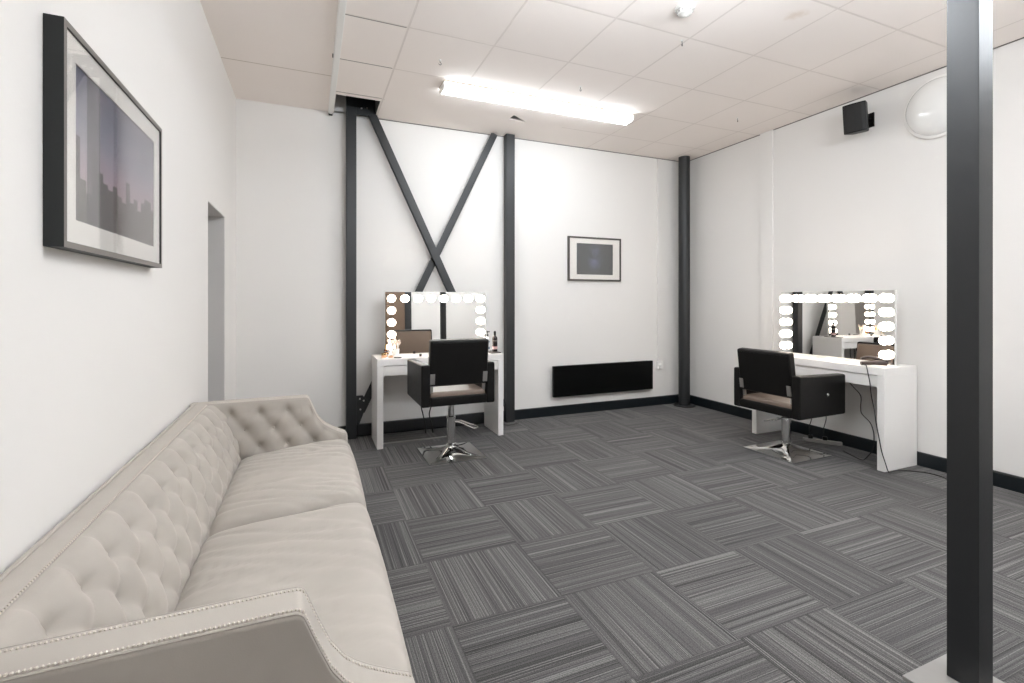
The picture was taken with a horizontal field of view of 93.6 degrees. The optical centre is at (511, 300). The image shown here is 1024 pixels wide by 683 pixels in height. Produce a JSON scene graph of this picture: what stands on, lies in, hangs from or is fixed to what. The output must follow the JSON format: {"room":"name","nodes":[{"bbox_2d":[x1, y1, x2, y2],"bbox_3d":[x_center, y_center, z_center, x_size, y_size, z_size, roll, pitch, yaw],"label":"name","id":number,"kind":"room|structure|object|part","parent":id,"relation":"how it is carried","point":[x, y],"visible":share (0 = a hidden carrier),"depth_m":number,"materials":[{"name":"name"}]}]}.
{"room":"backstage room","nodes":[
{"label":"backstage room","id":0,"kind":"room"},
{"bbox_2d":[0,0,235,574],"bbox_3d":[-1.264,-0.236,1.206,0.200,3.052,6.700,0,0,-23],"label":"wall","id":1,"kind":"structure","parent":0,"point":[99,357],"depth_m":1.53,"materials":[{"name":"paint"}]},
{"bbox_2d":[43,13,161,267],"bbox_3d":[-1.283,-0.415,1.565,0.040,0.566,0.846,0,0,-23],"label":"framed picture","id":2,"kind":"object","parent":1,"relation":"attached to","point":[102,150],"visible":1,"depth_m":1.37,"materials":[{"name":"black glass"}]},
{"bbox_2d":[76,65,152,245],"bbox_3d":[-1.274,-0.415,1.569,0.003,0.530,0.810,0,0,-23],"label":"print","id":3,"kind":"object","parent":2,"relation":"attached to","point":[114,139],"depth_m":1.48},
{"bbox_2d":[208,201,223,401],"bbox_3d":[-2.348,0.278,3.222,0.638,2.024,0.843,0,0,-23],"label":"door","id":4,"kind":"structure","parent":1,"relation":"in","point":[215,218],"depth_m":3.62,"materials":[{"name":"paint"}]},
{"bbox_2d":[236,94,677,426],"bbox_3d":[-0.128,-0.486,5.231,5.005,3.552,0.150,0,0,-23],"label":"wall","id":5,"kind":"structure","parent":0,"point":[291,161],"depth_m":4.84,"materials":[{"name":"paint"}]},
{"bbox_2d":[338,394,677,435],"bbox_3d":[-0.095,1.238,5.153,5.005,0.105,0.020,0,0,-23],"label":"baseboard","id":6,"kind":"structure","parent":5,"relation":"attached to","point":[528,413],"depth_m":5.54,"materials":[{"name":"black wood"}]},
{"bbox_2d":[567,236,620,281],"bbox_3d":[0.964,-0.479,5.595,0.715,0.508,0.022,0,0,-23],"label":"framed picture","id":7,"kind":"object","parent":5,"relation":"attached to","point":[588,258],"visible":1,"depth_m":5.59,"materials":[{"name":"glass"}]},
{"bbox_2d":[577,243,612,274],"bbox_3d":[0.964,-0.479,5.594,0.671,0.464,0.003,0,0,-23],"label":"print","id":8,"kind":"object","parent":7,"relation":"attached to","point":[592,258],"depth_m":5.59},
{"bbox_2d":[552,360,652,397],"bbox_3d":[1.068,0.899,5.605,1.356,0.346,0.085,0,0,-23],"label":"wall heater","id":9,"kind":"object","parent":5,"relation":"attached to","point":[581,379],"visible":1,"depth_m":5.54,"materials":[{"name":"black plastic"}]},
{"bbox_2d":[562,360,646,365],"bbox_3d":[1.073,0.728,5.580,1.229,0.002,0.022,0,0,-23],"label":"vent","id":10,"kind":"object","parent":9,"relation":"attached to","point":[632,362],"depth_m":5.62,"materials":[{"name":"black plastic"}]},
{"bbox_2d":[657,159,660,360],"bbox_3d":[1.819,-0.503,5.955,0.055,2.496,0.018,0,0,-23],"label":"conduit","id":11,"kind":"object","parent":5,"relation":"attached to","point":[658,160],"visible":1,"depth_m":5.95,"materials":[{"name":"paint"}]},
{"bbox_2d":[656,361,662,368],"bbox_3d":[1.833,0.799,5.939,0.086,0.098,0.060,0,0,-23],"label":"wall socket","id":12,"kind":"object","parent":5,"relation":"attached to","point":[659,364],"visible":1,"depth_m":5.93,"materials":[{"name":"white plastic"}]},
{"bbox_2d":[200,0,1023,160],"bbox_3d":[0.860,-1.770,2.095,5.905,0.015,6.700,0,0,-23],"label":"ceiling","id":13,"kind":"structure","parent":0,"point":[767,65],"depth_m":3.46,"materials":[{"name":"tile"}]},
{"bbox_2d":[328,0,346,115],"bbox_3d":[-0.477,-1.740,1.574,0.052,0.045,6.272,0,0,-23],"label":"ceiling track","id":14,"kind":"object","parent":13,"relation":"attached to","point":[341,10],"visible":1,"depth_m":3.34,"materials":[{"name":"white plastic"}]},
{"bbox_2d":[439,80,633,124],"bbox_3d":[0.275,-1.730,4.262,1.840,0.063,0.160,0,0,-23],"label":"lamp","id":15,"kind":"object","parent":13,"relation":"attached to","point":[453,88],"visible":1,"depth_m":4.17,"materials":[{"name":"white plastic"}]},
{"bbox_2d":[675,1,694,17],"bbox_3d":[1.039,-1.734,2.891,0.116,0.056,0.116,0,0,-23],"label":"smoke detector","id":16,"kind":"object","parent":13,"relation":"attached to","point":[684,9],"visible":1,"depth_m":2.86,"materials":[{"name":"white plastic"}]},
{"bbox_2d":[348,403,1023,682],"bbox_3d":[0.883,1.340,2.104,5.855,0.100,6.700,0,0,-23],"label":"floor","id":17,"kind":"structure","parent":0,"point":[646,544],"depth_m":2.42,"materials":[{"name":"carpet"}]},
{"bbox_2d":[0,395,414,682],"bbox_3d":[-0.941,0.920,1.786,0.824,0.739,2.149,0,0,-23],"label":"sofa","id":18,"kind":"object","parent":17,"relation":"on","point":[239,544],"visible":1,"depth_m":1.28,"materials":[{"name":"beige leather"},{"name":"metal nailheads"}]},
{"bbox_3d":[-1.242,0.555,1.649,0.005,0.006,1.949,0,0,-23],"label":"nailhead trim","id":19,"kind":"part","parent":18,"relation":"part of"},
{"bbox_3d":[-1.208,0.852,1.674,0.245,0.597,2.109,0,0,-23],"label":"backrest","id":20,"kind":"part","parent":18,"relation":"part of","materials":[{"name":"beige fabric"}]},
{"bbox_3d":[-0.519,0.669,0.842,0.697,0.236,0.069,0,0,-23],"label":"nailhead trim","id":21,"kind":"part","parent":18,"relation":"part of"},
{"bbox_3d":[-0.559,0.852,0.831,0.792,0.597,0.093,0,0,-23],"label":"armrest","id":22,"kind":"part","parent":18,"relation":"part of","materials":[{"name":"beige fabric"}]},
{"bbox_3d":[-1.350,0.852,2.721,0.792,0.597,0.107,0,0,-23],"label":"armrest","id":23,"kind":"part","parent":18,"relation":"part of","materials":[{"name":"beige fabric"}]},
{"bbox_3d":[-1.317,0.669,2.747,0.697,0.236,0.069,0,0,-23],"label":"nailhead trim","id":24,"kind":"part","parent":18,"relation":"part of","materials":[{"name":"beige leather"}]},
{"bbox_2d":[210,439,366,536],"bbox_3d":[-1.043,0.886,2.309,0.609,0.208,0.922,0,0,-23],"label":"seat cushion","id":25,"kind":"object","parent":18,"relation":"on","point":[260,479],"depth_m":2.15,"materials":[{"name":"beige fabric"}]},
{"bbox_2d":[175,503,412,675],"bbox_3d":[-0.660,0.888,1.395,0.609,0.203,1.049,0,0,-23],"label":"seat cushion","id":26,"kind":"object","parent":18,"relation":"on","point":[333,553],"depth_m":1.44,"materials":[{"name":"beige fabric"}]},
{"bbox_2d":[346,96,374,438],"bbox_3d":[-1.429,-0.461,4.538,0.260,3.502,0.082,0,0,-23],"label":"steel post","id":27,"kind":"object","parent":17,"relation":"on","point":[355,405],"visible":0.7,"depth_m":4.47,"materials":[{"name":"black metal"}]},
{"bbox_3d":[-1.407,1.030,4.517,0.106,0.280,0.010,0,0,-23],"label":"gusset plate","id":28,"kind":"part","parent":27,"relation":"part of","materials":[{"name":"black metal"}]},
{"bbox_3d":[-1.376,-1.875,4.527,0.171,0.270,0.010,0,0,-23],"label":"gusset plate","id":29,"kind":"part","parent":27,"relation":"part of","materials":[{"name":"black metal"}]},
{"bbox_2d":[364,133,497,412],"bbox_3d":[-0.809,-0.354,4.820,1.413,2.838,0.028,0,0,-23],"label":"diagonal brace","id":30,"kind":"object","parent":27,"relation":"attached to","point":[425,277],"visible":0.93,"depth_m":4.90,"materials":[{"name":"black metal"}]},
{"bbox_2d":[368,112,505,406],"bbox_3d":[-0.728,-0.355,4.812,1.436,2.983,0.028,0,0,-23],"label":"diagonal brace","id":31,"kind":"object","parent":27,"relation":"attached to","point":[376,125],"visible":0.75,"depth_m":4.69,"materials":[{"name":"black metal"}]},
{"bbox_2d":[383,436,446,444],"bbox_3d":[-0.881,1.286,4.434,0.620,0.008,0.028,0,0,-23],"label":"cable trunking","id":32,"kind":"object","parent":17,"relation":"on","point":[441,436],"visible":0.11,"depth_m":4.42,"materials":[{"name":"grey plastic"}]},
{"bbox_2d":[356,412,483,434],"bbox_3d":[-0.784,1.220,4.827,1.483,0.100,0.040,0,0,-23],"label":"baseboard","id":33,"kind":"structure","parent":17,"relation":"on","point":[438,421],"depth_m":4.74,"materials":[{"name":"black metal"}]},
{"bbox_2d":[372,353,502,449],"bbox_3d":[-0.703,0.900,4.573,1.175,0.780,0.410,0,0,-23],"label":"table","id":34,"kind":"object","parent":17,"relation":"on","point":[493,411],"visible":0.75,"depth_m":4.33,"materials":[{"name":"white wood"}]},
{"bbox_3d":[-1.221,0.930,4.356,0.052,0.720,0.410,0,0,-23],"label":"leg","id":35,"kind":"part","parent":34,"relation":"part of","materials":[{"name":"white wood"}]},
{"bbox_2d":[384,345,387,356],"bbox_3d":[-1.145,0.455,4.367,0.037,0.110,0.037,0,0,-23],"label":"bottle","id":36,"kind":"object","parent":34,"relation":"on","point":[385,349],"visible":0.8,"depth_m":4.36,"materials":[{"name":"orange glass"}]},
{"bbox_2d":[390,340,400,356],"bbox_3d":[-1.054,0.431,4.357,0.090,0.158,0.085,0,0,-1],"label":"cup","id":37,"kind":"object","parent":34,"relation":"on","point":[395,351],"visible":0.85,"depth_m":4.33,"materials":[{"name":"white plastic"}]},
{"bbox_2d":[421,407,425,432],"bbox_3d":[-0.851,0.974,4.616,0.033,0.625,0.104,0,0,15],"label":"hanging cable","id":38,"kind":"object","parent":34,"relation":"hanging from","point":[421,407],"visible":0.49,"depth_m":4.61,"materials":[{"name":"black plastic"}]},
{"bbox_2d":[429,407,432,432],"bbox_3d":[-0.781,0.974,4.647,0.029,0.625,0.092,0,0,4],"label":"hanging cable","id":39,"kind":"object","parent":34,"relation":"hanging from","point":[430,407],"visible":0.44,"depth_m":4.63,"materials":[{"name":"black plastic"}]},
{"bbox_2d":[385,292,485,354],"bbox_3d":[-0.707,0.213,4.593,0.980,0.592,0.094,0,-1,-22],"label":"mirror","id":40,"kind":"object","parent":34,"relation":"on","point":[414,319],"visible":0.88,"depth_m":4.58,"materials":[{"name":"white mirror"}]},
{"bbox_3d":[-1.100,0.314,4.412,0.070,0.070,0.060,0,-1,-22],"label":"bulb","id":41,"kind":"part","parent":40,"relation":"part of","materials":[{"name":"white glass"}]},
{"bbox_3d":[-1.101,0.203,4.414,0.070,0.070,0.060,0,-1,-22],"label":"bulb","id":42,"kind":"part","parent":40,"relation":"part of","materials":[{"name":"white glass"}]},
{"bbox_3d":[-1.102,0.092,4.417,0.070,0.070,0.060,0,-1,-22],"label":"bulb","id":43,"kind":"part","parent":40,"relation":"part of","materials":[{"name":"white glass"}]},
{"bbox_3d":[-1.103,-0.019,4.419,0.070,0.070,0.060,0,-1,-22],"label":"bulb","id":44,"kind":"part","parent":40,"relation":"part of","materials":[{"name":"white glass"}]},
{"bbox_3d":[-0.988,-0.019,4.465,0.070,0.070,0.060,0,-1,-22],"label":"bulb","id":45,"kind":"part","parent":40,"relation":"part of","materials":[{"name":"white glass"}]},
{"bbox_3d":[-0.874,-0.019,4.512,0.070,0.070,0.060,0,-1,-22],"label":"bulb","id":46,"kind":"part","parent":40,"relation":"part of","materials":[{"name":"white glass"}]},
{"bbox_3d":[-0.759,-0.019,4.558,0.070,0.070,0.060,0,-1,-22],"label":"bulb","id":47,"kind":"part","parent":40,"relation":"part of","materials":[{"name":"white glass"}]},
{"bbox_3d":[-0.645,-0.019,4.605,0.070,0.070,0.060,0,-1,-22],"label":"bulb","id":48,"kind":"part","parent":40,"relation":"part of","materials":[{"name":"white glass"}]},
{"bbox_3d":[-0.531,-0.019,4.652,0.070,0.070,0.060,0,-1,-22],"label":"bulb","id":49,"kind":"part","parent":40,"relation":"part of","materials":[{"name":"white glass"}]},
{"bbox_3d":[-0.416,-0.019,4.698,0.070,0.070,0.060,0,-1,-22],"label":"bulb","id":50,"kind":"part","parent":40,"relation":"part of","materials":[{"name":"white glass"}]},
{"bbox_3d":[-0.299,0.314,4.738,0.070,0.070,0.060,0,-1,-22],"label":"bulb","id":51,"kind":"part","parent":40,"relation":"part of","materials":[{"name":"white glass"}]},
{"bbox_3d":[-0.300,0.203,4.740,0.070,0.070,0.060,0,-1,-22],"label":"bulb","id":52,"kind":"part","parent":40,"relation":"part of","materials":[{"name":"white glass"}]},
{"bbox_3d":[-0.301,0.092,4.742,0.070,0.070,0.060,0,-1,-22],"label":"bulb","id":53,"kind":"part","parent":40,"relation":"part of","materials":[{"name":"white glass"}]},
{"bbox_3d":[-0.302,-0.019,4.745,0.070,0.070,0.060,0,-1,-22],"label":"bulb","id":54,"kind":"part","parent":40,"relation":"part of","materials":[{"name":"white glass"}]},
{"bbox_3d":[-0.694,0.617,4.551,1.067,0.086,0.338,0,0,-23],"label":"drawer","id":55,"kind":"part","parent":34,"relation":"part of","materials":[{"name":"white wood"}]},
{"bbox_3d":[-0.185,0.930,4.790,0.052,0.720,0.410,0,0,-23],"label":"leg","id":56,"kind":"part","parent":34,"relation":"part of","materials":[{"name":"white wood"}]},
{"bbox_3d":[-0.189,0.505,4.724,0.100,0.010,0.200,0,0,-23],"label":"tray","id":57,"kind":"object","parent":34,"relation":"on","visible":0},
{"bbox_2d":[487,331,489,350],"bbox_3d":[-0.241,0.400,4.745,0.045,0.198,0.045,0,0,-23],"label":"bottle","id":58,"kind":"object","parent":57,"relation":"on","point":[487,331],"visible":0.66,"depth_m":4.74,"materials":[{"name":"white plastic"}]},
{"bbox_2d":[492,331,497,351],"bbox_3d":[-0.169,0.399,4.721,0.053,0.200,0.053,0,0,-23],"label":"bottle","id":59,"kind":"object","parent":57,"relation":"on","point":[494,338],"visible":1,"depth_m":4.70,"materials":[{"name":"black glass"}]},
{"bbox_2d":[407,338,494,465],"bbox_3d":[-0.516,0.791,3.938,0.580,0.998,0.676,0,0,-23],"label":"salon chair","id":60,"kind":"object","parent":17,"relation":"on","point":[457,371],"visible":1,"depth_m":3.69,"materials":[{"name":"black leather"}]},
{"bbox_3d":[-0.747,0.639,3.829,0.070,0.318,0.575,0,0,-23],"label":"armrest","id":61,"kind":"part","parent":60,"relation":"part of","materials":[{"name":"black leather"}]},
{"bbox_3d":[-0.515,0.729,3.936,0.440,0.078,0.553,0,0,-23],"label":"seat","id":62,"kind":"part","parent":60,"relation":"part of","materials":[{"name":"beige leather"}]},
{"bbox_3d":[-0.411,0.761,3.687,0.448,0.070,0.046,0,0,-23],"label":"rail","id":63,"kind":"part","parent":60,"relation":"part of","materials":[{"name":"black leather"}]},
{"bbox_3d":[-0.409,0.469,3.682,0.458,0.354,0.116,0,0,-23],"label":"backrest","id":64,"kind":"part","parent":60,"relation":"part of","materials":[{"name":"black leather"}]},
{"bbox_3d":[-0.381,1.044,4.058,0.200,0.070,0.122,0,0,-23],"label":"pump lever","id":65,"kind":"part","parent":60,"relation":"part of","materials":[{"name":"silver metal"}]},
{"bbox_3d":[-0.276,0.639,4.026,0.070,0.318,0.575,0,0,-23],"label":"armrest","id":66,"kind":"part","parent":60,"relation":"part of","materials":[{"name":"black leather"}]},
{"bbox_2d":[504,134,514,422],"bbox_3d":[-0.029,-0.236,5.126,0.097,3.052,0.079,0,0,-23],"label":"steel post","id":67,"kind":"object","parent":17,"relation":"on","point":[509,139],"visible":1,"depth_m":5.09,"materials":[{"name":"black metal"}]},
{"bbox_2d":[673,156,694,407],"bbox_3d":[2.116,-0.235,5.911,0.260,3.050,0.260,0,0,-23],"label":"round column","id":68,"kind":"structure","parent":17,"relation":"on","point":[683,161],"depth_m":5.85,"materials":[{"name":"black metal"}]},
{"bbox_3d":[2.116,1.284,5.911,0.260,0.012,0.260,0,0,-23],"label":"plate","id":69,"kind":"part","parent":68,"relation":"part of","materials":[{"name":"black metal"}]},
{"bbox_2d":[734,348,844,463],"bbox_3d":[2.290,0.845,4.006,0.626,0.889,0.620,0,0,-24],"label":"salon chair","id":70,"kind":"object","parent":17,"relation":"on","point":[767,381],"visible":1,"depth_m":3.84,"materials":[{"name":"black leather"}]},
{"bbox_3d":[2.185,0.741,4.250,0.560,0.332,0.070,0,0,-24],"label":"armrest","id":71,"kind":"part","parent":70,"relation":"part of","materials":[{"name":"black leather"}]},
{"bbox_3d":[2.065,0.870,3.904,0.046,0.070,0.468,0,0,-24],"label":"rail","id":72,"kind":"part","parent":70,"relation":"part of","materials":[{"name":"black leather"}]},
{"bbox_3d":[2.060,0.578,3.901,0.116,0.354,0.474,0,0,-24],"label":"backrest","id":73,"kind":"part","parent":70,"relation":"part of","materials":[{"name":"black leather"}]},
{"bbox_3d":[2.303,0.838,4.012,0.538,0.078,0.460,0,0,-24],"label":"seat","id":74,"kind":"part","parent":70,"relation":"part of","materials":[{"name":"beige leather"}]},
{"bbox_3d":[2.322,1.044,4.228,0.121,0.070,0.200,0,0,-24],"label":"pump lever","id":75,"kind":"part","parent":70,"relation":"part of","materials":[{"name":"silver metal"}]},
{"bbox_3d":[2.405,0.741,3.767,0.560,0.332,0.070,0,0,-24],"label":"armrest","id":76,"kind":"part","parent":70,"relation":"part of","materials":[{"name":"black leather"}]},
{"bbox_2d":[803,416,841,445],"bbox_3d":[2.808,1.040,4.353,0.300,0.500,0.044,0,0,32],"label":"power strip","id":77,"kind":"object","parent":17,"relation":"on","point":[809,438],"visible":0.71,"depth_m":4.34,"materials":[{"name":"grey plastic"}]},
{"bbox_3d":[2.807,1.275,4.352,0.300,0.030,0.040,0,0,32],"label":"casing","id":78,"kind":"part","parent":77,"relation":"part of","materials":[{"name":"grey plastic"}]},
{"bbox_2d":[752,355,916,471],"bbox_3d":[2.758,0.900,4.231,0.410,0.780,1.175,0,0,-23],"label":"table","id":79,"kind":"object","parent":17,"relation":"on","point":[896,386],"visible":0.59,"depth_m":3.72,"materials":[{"name":"white wood"}]},
{"bbox_3d":[2.541,0.930,4.749,0.410,0.720,0.052,0,0,-23],"label":"leg","id":80,"kind":"part","parent":79,"relation":"part of","materials":[{"name":"white wood"}]},
{"bbox_3d":[2.736,0.617,4.222,0.338,0.086,1.067,0,0,-23],"label":"drawer","id":81,"kind":"part","parent":79,"relation":"part of","materials":[{"name":"white wood"}]},
{"bbox_2d":[780,290,896,365],"bbox_3d":[2.757,0.213,4.168,0.094,0.592,0.980,0,0,-23],"label":"mirror","id":82,"kind":"object","parent":79,"relation":"on","point":[836,325],"visible":0.98,"depth_m":4.09,"materials":[{"name":"white mirror"}]},
{"bbox_3d":[2.575,0.425,4.561,0.060,0.070,0.070,0,0,-23],"label":"bulb","id":83,"kind":"part","parent":82,"relation":"part of","materials":[{"name":"white glass"}]},
{"bbox_3d":[2.575,0.315,4.561,0.060,0.070,0.070,0,0,-23],"label":"bulb","id":84,"kind":"part","parent":82,"relation":"part of","materials":[{"name":"white glass"}]},
{"bbox_3d":[2.575,0.203,4.561,0.060,0.070,0.070,0,0,-23],"label":"bulb","id":85,"kind":"part","parent":82,"relation":"part of","materials":[{"name":"white glass"}]},
{"bbox_3d":[2.575,0.092,4.561,0.060,0.070,0.070,0,0,-23],"label":"bulb","id":86,"kind":"part","parent":82,"relation":"part of","materials":[{"name":"white glass"}]},
{"bbox_3d":[2.575,-0.018,4.561,0.060,0.070,0.070,0,0,-23],"label":"bulb","id":87,"kind":"part","parent":82,"relation":"part of","materials":[{"name":"white glass"}]},
{"bbox_3d":[2.622,-0.018,4.447,0.060,0.070,0.070,0,0,-23],"label":"bulb","id":88,"kind":"part","parent":82,"relation":"part of","materials":[{"name":"white glass"}]},
{"bbox_3d":[2.670,-0.018,4.333,0.060,0.070,0.070,0,0,-23],"label":"bulb","id":89,"kind":"part","parent":82,"relation":"part of","materials":[{"name":"white glass"}]},
{"bbox_3d":[2.718,-0.018,4.219,0.060,0.070,0.070,0,0,-23],"label":"bulb","id":90,"kind":"part","parent":82,"relation":"part of","materials":[{"name":"white glass"}]},
{"bbox_3d":[2.765,-0.018,4.105,0.060,0.070,0.070,0,0,-23],"label":"bulb","id":91,"kind":"part","parent":82,"relation":"part of","materials":[{"name":"white glass"}]},
{"bbox_3d":[2.813,-0.018,3.991,0.060,0.070,0.070,0,0,-23],"label":"bulb","id":92,"kind":"part","parent":82,"relation":"part of","materials":[{"name":"white glass"}]},
{"bbox_3d":[2.861,-0.018,3.877,0.060,0.070,0.070,0,0,-23],"label":"bulb","id":93,"kind":"part","parent":82,"relation":"part of","materials":[{"name":"white glass"}]},
{"bbox_3d":[2.909,0.425,3.763,0.060,0.070,0.070,0,0,-23],"label":"bulb","id":94,"kind":"part","parent":82,"relation":"part of","materials":[{"name":"white glass"}]},
{"bbox_3d":[2.909,0.315,3.763,0.060,0.070,0.070,0,0,-23],"label":"bulb","id":95,"kind":"part","parent":82,"relation":"part of","materials":[{"name":"white glass"}]},
{"bbox_3d":[2.909,0.203,3.763,0.060,0.070,0.070,0,0,-23],"label":"bulb","id":96,"kind":"part","parent":82,"relation":"part of","materials":[{"name":"white glass"}]},
{"bbox_3d":[2.909,0.092,3.763,0.060,0.070,0.070,0,0,-23],"label":"bulb","id":97,"kind":"part","parent":82,"relation":"part of","materials":[{"name":"white glass"}]},
{"bbox_3d":[2.909,-0.018,3.763,0.060,0.070,0.070,0,0,-23],"label":"bulb","id":98,"kind":"part","parent":82,"relation":"part of","materials":[{"name":"white glass"}]},
{"bbox_2d":[844,383,874,459],"bbox_3d":[2.771,0.975,3.905,0.101,0.633,0.432,0,0,11],"label":"loose cable","id":99,"kind":"object","parent":79,"relation":"hanging from","point":[850,383],"visible":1,"depth_m":3.77,"materials":[{"name":"black plastic"}]},
{"bbox_3d":[2.975,0.930,3.713,0.410,0.720,0.052,0,0,-23],"label":"leg","id":100,"kind":"part","parent":79,"relation":"part of","materials":[{"name":"white wood"}]},
{"bbox_2d":[860,356,946,478],"bbox_3d":[2.969,0.863,3.559,0.647,0.855,0.221,0,0,43],"label":"cable","id":101,"kind":"object","parent":79,"relation":"on","point":[876,360],"visible":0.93,"depth_m":3.71,"materials":[{"name":"black plastic"}]},
{"bbox_3d":[2.831,0.462,3.771,0.161,0.053,0.034,0,0,34],"label":"clamp arm","id":102,"kind":"part","parent":101,"relation":"part of"},
{"bbox_3d":[2.819,0.485,3.751,0.179,0.042,0.045,0,0,16],"label":"handle","id":103,"kind":"part","parent":101,"relation":"part of","materials":[{"name":"black plastic"}]},
{"bbox_2d":[902,0,1004,682],"bbox_3d":[1.504,-0.236,1.593,0.282,3.052,0.222,0,0,-23],"label":"steel post","id":104,"kind":"object","parent":17,"relation":"on","point":[968,658],"visible":1,"depth_m":1.59,"materials":[{"name":"black metal"}]},
{"bbox_3d":[1.504,1.284,1.593,0.282,0.012,0.222,0,0,-23],"label":"plate","id":105,"kind":"part","parent":104,"relation":"part of","materials":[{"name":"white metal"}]},
{"bbox_2d":[690,39,1023,476],"bbox_3d":[3.486,-0.236,3.275,0.150,3.052,6.550,0,0,-23],"label":"wall","id":106,"kind":"structure","parent":0,"point":[867,210],"depth_m":4.14,"materials":[{"name":"paint"}]},
{"bbox_2d":[378,37,1023,161],"bbox_3d":[1.677,-1.758,2.437,3.833,0.007,6.400,0,0,-23],"label":"trim","id":107,"kind":"structure","parent":106,"relation":"attached to","point":[1022,37],"depth_m":4.82,"materials":[{"name":"white paint"}]},
{"bbox_2d":[760,130,772,350],"bbox_3d":[2.662,-0.288,5.028,0.016,2.947,0.150,0,0,-23],"label":"trim","id":108,"kind":"structure","parent":106,"relation":"attached to","point":[766,139],"depth_m":5.02,"materials":[{"name":"paint"}]},
{"bbox_2d":[690,395,1023,493],"bbox_3d":[3.440,1.238,3.164,0.020,0.105,6.380,0,0,-23],"label":"baseboard","id":109,"kind":"structure","parent":106,"relation":"attached to","point":[1003,480],"depth_m":4.23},
{"bbox_2d":[842,100,874,134],"bbox_3d":[2.938,-1.534,4.052,0.260,0.254,0.176,0,0,-23],"label":"wall speaker","id":110,"kind":"object","parent":106,"relation":"attached to","point":[856,118],"visible":1,"depth_m":4.01,"materials":[{"name":"black plastic"}]},
{"bbox_2d":[843,102,865,132],"bbox_3d":[2.853,-1.524,4.011,0.054,0.216,0.156,0,0,-37],"label":"grille","id":111,"kind":"object","parent":110,"relation":"attached to","point":[854,114],"depth_m":4.00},
{"bbox_2d":[695,307,1023,312],"bbox_3d":[3.444,0.082,3.177,0.003,0.010,6.400,0,0,-23],"label":"trim","id":112,"kind":"structure","parent":106,"relation":"attached to","point":[695,307],"depth_m":3.82,"materials":[{"name":"paint"}]},
{"bbox_2d":[904,73,946,138],"bbox_3d":[3.199,-1.470,3.627,0.107,0.472,0.472,0,0,-23],"label":"dome lamp","id":113,"kind":"object","parent":106,"relation":"attached to","point":[925,113],"visible":0.66,"depth_m":3.64,"materials":[{"name":"white plastic"}]}
]}

